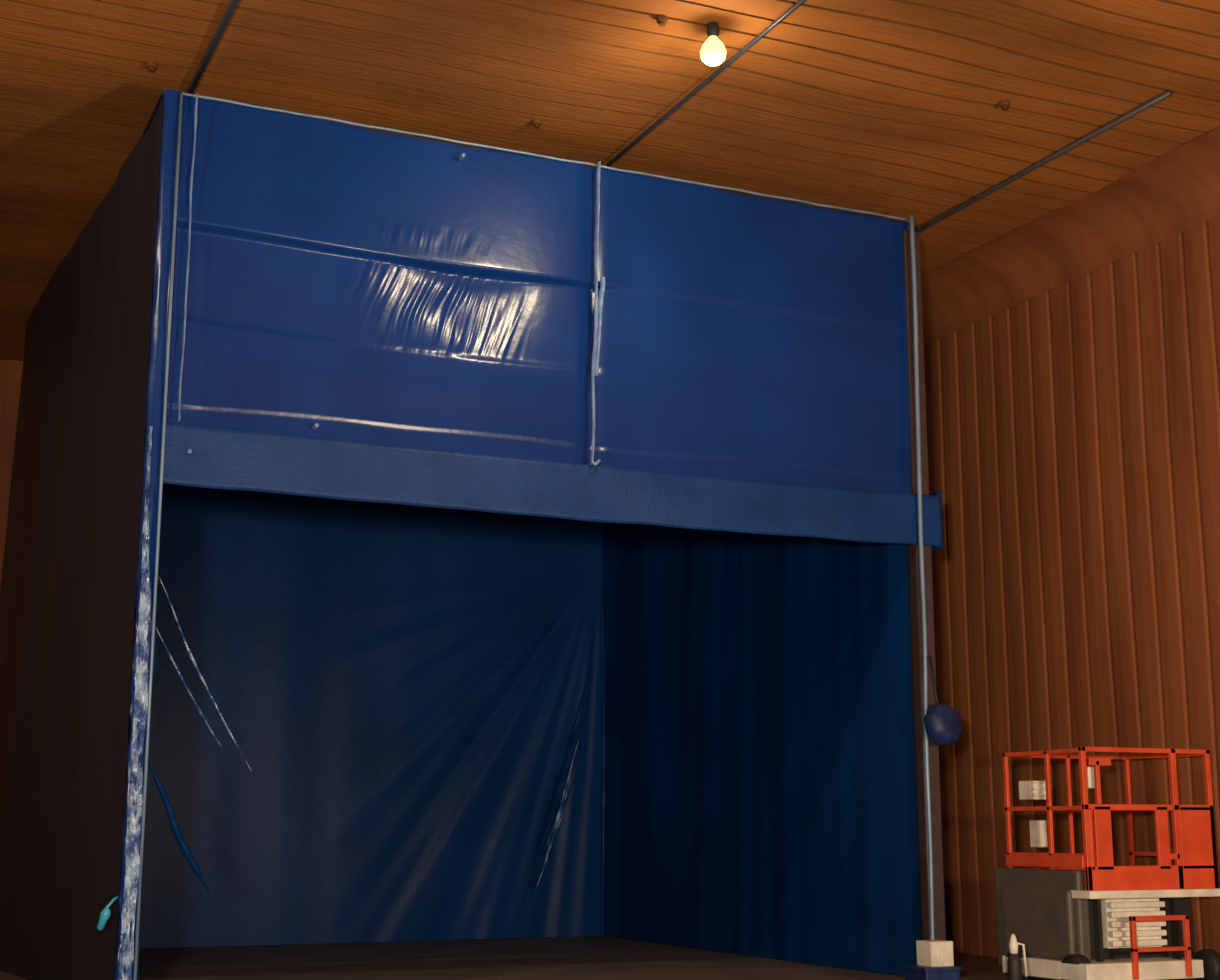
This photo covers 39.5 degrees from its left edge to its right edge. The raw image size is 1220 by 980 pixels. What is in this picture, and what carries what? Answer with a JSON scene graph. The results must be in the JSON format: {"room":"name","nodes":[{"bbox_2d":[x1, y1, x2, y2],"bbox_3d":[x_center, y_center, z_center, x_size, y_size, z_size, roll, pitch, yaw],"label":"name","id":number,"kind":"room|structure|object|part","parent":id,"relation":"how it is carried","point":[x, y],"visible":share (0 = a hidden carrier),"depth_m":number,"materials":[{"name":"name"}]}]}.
{"room":"warehouse","nodes":[
{"label":"warehouse","id":0,"kind":"room"},
{"bbox_2d":[0,360,22,586],"bbox_3d":[-9.413,2.317,26.626,22.900,9.100,0.250,5,-12,-24],"label":"wall","id":1,"kind":"structure","parent":0,"point":[10,370],"depth_m":27.07,"materials":[{"name":"brown wood"}]},
{"bbox_2d":[0,936,1195,979],"bbox_3d":[-1.544,3.490,8.783,23.300,0.200,38.600,5,-12,-24],"label":"floor","id":2,"kind":"structure","parent":0,"point":[586,957],"depth_m":20.77,"materials":[{"name":"wood"}]},
{"bbox_2d":[0,89,945,979],"bbox_3d":[-2.362,1.450,21.307,9.639,8.716,8.984,5,-12,-24],"label":"enclosure","id":3,"kind":"object","parent":2,"relation":"on","point":[408,538],"visible":0.99,"depth_m":19.58,"materials":[{"name":"fabric"}]},
{"bbox_2d":[115,126,162,971],"bbox_3d":[-6.074,1.171,19.750,0.067,8.630,8.500,5,-12,-24],"label":"curtain","id":4,"kind":"object","parent":3,"relation":"hanging from","point":[162,126],"depth_m":16.48,"materials":[{"name":"blue plastic"}]},
{"bbox_3d":[-4.184,0.377,15.755,0.028,8.640,0.030,5,-12,-24],"label":"corner post","id":5,"kind":"part","parent":3,"relation":"part of","materials":[{"name":"metal"}]},
{"bbox_2d":[140,483,603,948],"bbox_3d":[-3.959,2.252,25.181,8.620,8.640,0.120,5,-12,-24],"label":"curtain","id":6,"kind":"object","parent":3,"relation":"hanging from","point":[401,690],"depth_m":25.15,"materials":[{"name":"blue fabric"}]},
{"bbox_2d":[603,522,920,975],"bbox_3d":[1.644,1.855,23.194,0.111,8.640,8.450,5,-12,-24],"label":"curtain","id":7,"kind":"object","parent":3,"relation":"hanging from","point":[761,780],"depth_m":22.16,"materials":[{"name":"blue fabric"}]},
{"bbox_3d":[3.521,1.030,19.171,0.133,8.701,0.064,5,-12,-24],"label":"corner post","id":8,"kind":"part","parent":3,"relation":"part of","materials":[{"name":"metal"}]},
{"bbox_3d":[3.555,1.139,19.384,0.220,8.570,0.150,5,-12,-24],"label":"corner trim","id":9,"kind":"part","parent":3,"relation":"part of","materials":[{"name":"grey metal"}]},
{"bbox_2d":[924,656,961,745],"bbox_3d":[3.683,2.333,18.837,0.466,0.992,0.296,9,-15,-39],"label":"hanging bag","id":10,"kind":"object","parent":3,"relation":"hanging from","point":[942,723],"visible":1,"depth_m":18.67,"materials":[{"name":"blue rubber"}]},
{"bbox_2d":[902,940,962,979],"bbox_3d":[3.333,4.912,17.601,0.460,0.470,0.440,5,-12,-24],"label":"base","id":11,"kind":"object","parent":2,"relation":"on","point":[935,959],"visible":1,"depth_m":17.51,"materials":[{"name":"white paint"}]},
{"bbox_2d":[1007,934,1027,979],"bbox_3d":[3.964,4.646,16.601,0.172,0.600,0.141,5,-12,-24],"label":"fire extinguisher","id":12,"kind":"object","parent":2,"relation":"on","point":[1014,963],"visible":1,"depth_m":16.57,"materials":[{"name":"black metal"}]},
{"bbox_2d":[994,746,1219,979],"bbox_3d":[5.254,4.000,18.060,1.940,2.440,1.700,5,-12,-24],"label":"scissor lift","id":13,"kind":"object","parent":2,"relation":"on","point":[1076,916],"visible":0.98,"depth_m":17.54,"materials":[{"name":"orange paint"}]},
{"bbox_3d":[5.352,4.696,17.922,1.480,0.820,1.180,5,-12,-24],"label":"frame","id":14,"kind":"part","parent":13,"relation":"part of","materials":[{"name":"white metal"}]},
{"bbox_2d":[0,0,1219,360],"bbox_3d":[-1.618,-5.392,10.724,22.900,0.065,38.606,5,-12,-24],"label":"ceiling","id":15,"kind":"structure","parent":0,"point":[886,107],"depth_m":17.25,"materials":[{"name":"brown wood"}]},
{"bbox_2d":[146,61,156,71],"bbox_3d":[-4.497,-4.166,16.675,0.110,0.110,0.110,5,-12,-24],"label":"sprinkler head","id":16,"kind":"object","parent":15,"relation":"attached to","point":[151,66],"visible":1,"depth_m":16.64},
{"bbox_2d":[184,0,239,96],"bbox_3d":[-3.258,-4.462,15.068,0.070,0.067,12.000,5,-12,-24],"label":"conduit","id":17,"kind":"object","parent":15,"relation":"attached to","point":[233,4],"depth_m":16.15,"materials":[{"name":"grey metal"}]},
{"bbox_2d":[531,118,541,127],"bbox_3d":[-0.778,-3.898,18.013,0.110,0.110,0.110,5,-12,-24],"label":"sprinkler head","id":18,"kind":"object","parent":15,"relation":"attached to","point":[536,123],"visible":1,"depth_m":17.98},
{"bbox_2d":[656,15,667,26],"bbox_3d":[0.481,-4.354,15.731,0.110,0.110,0.110,5,-12,-24],"label":"sprinkler head","id":19,"kind":"object","parent":15,"relation":"attached to","point":[661,20],"visible":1,"depth_m":15.70},
{"bbox_2d":[603,0,805,168],"bbox_3d":[0.974,-4.083,16.959,0.044,0.042,12.000,5,-12,-24],"label":"conduit","id":20,"kind":"object","parent":15,"relation":"attached to","point":[800,2],"depth_m":16.88,"materials":[{"name":"grey metal"}]},
{"bbox_2d":[700,22,726,65],"bbox_3d":[0.960,-4.162,15.825,0.250,0.430,0.250,5,-12,-24],"label":"hanging light bulb","id":21,"kind":"object","parent":15,"relation":"hanging from","point":[713,51],"visible":1,"depth_m":15.74,"materials":[{"name":"white glass"}]},
{"bbox_2d":[706,22,718,36],"bbox_3d":[0.960,-4.295,15.852,0.120,0.160,0.120,5,-12,-24],"label":"socket","id":22,"kind":"object","parent":21,"relation":"attached to","point":[712,28],"depth_m":15.80,"materials":[{"name":"black plastic"}]},
{"bbox_2d":[999,99,1009,109],"bbox_3d":[4.079,-3.988,17.565,0.110,0.110,0.110,5,-12,-24],"label":"sprinkler head","id":23,"kind":"object","parent":15,"relation":"attached to","point":[1004,104],"visible":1,"depth_m":17.53},
{"bbox_2d":[914,90,1172,231],"bbox_3d":[4.086,-3.342,20.667,0.056,0.053,7.700,5,-12,-24],"label":"conduit","id":24,"kind":"object","parent":15,"relation":"attached to","point":[1168,93],"depth_m":18.88,"materials":[{"name":"grey metal"}]},
{"bbox_2d":[924,215,1219,978],"bbox_3d":[8.817,-0.100,14.414,0.048,9.050,38.404,5,-12,-24],"label":"wall","id":25,"kind":"structure","parent":0,"point":[1073,427],"depth_m":20.94,"materials":[{"name":"brown wood"}]},
{"bbox_2d":[921,127,1219,344],"bbox_3d":[8.485,-4.259,14.882,0.869,0.561,38.000,5,-12,-24],"label":"trim","id":26,"kind":"structure","parent":25,"relation":"attached to","point":[1177,191],"depth_m":20.96,"materials":[{"name":"brown wood"}]}
]}

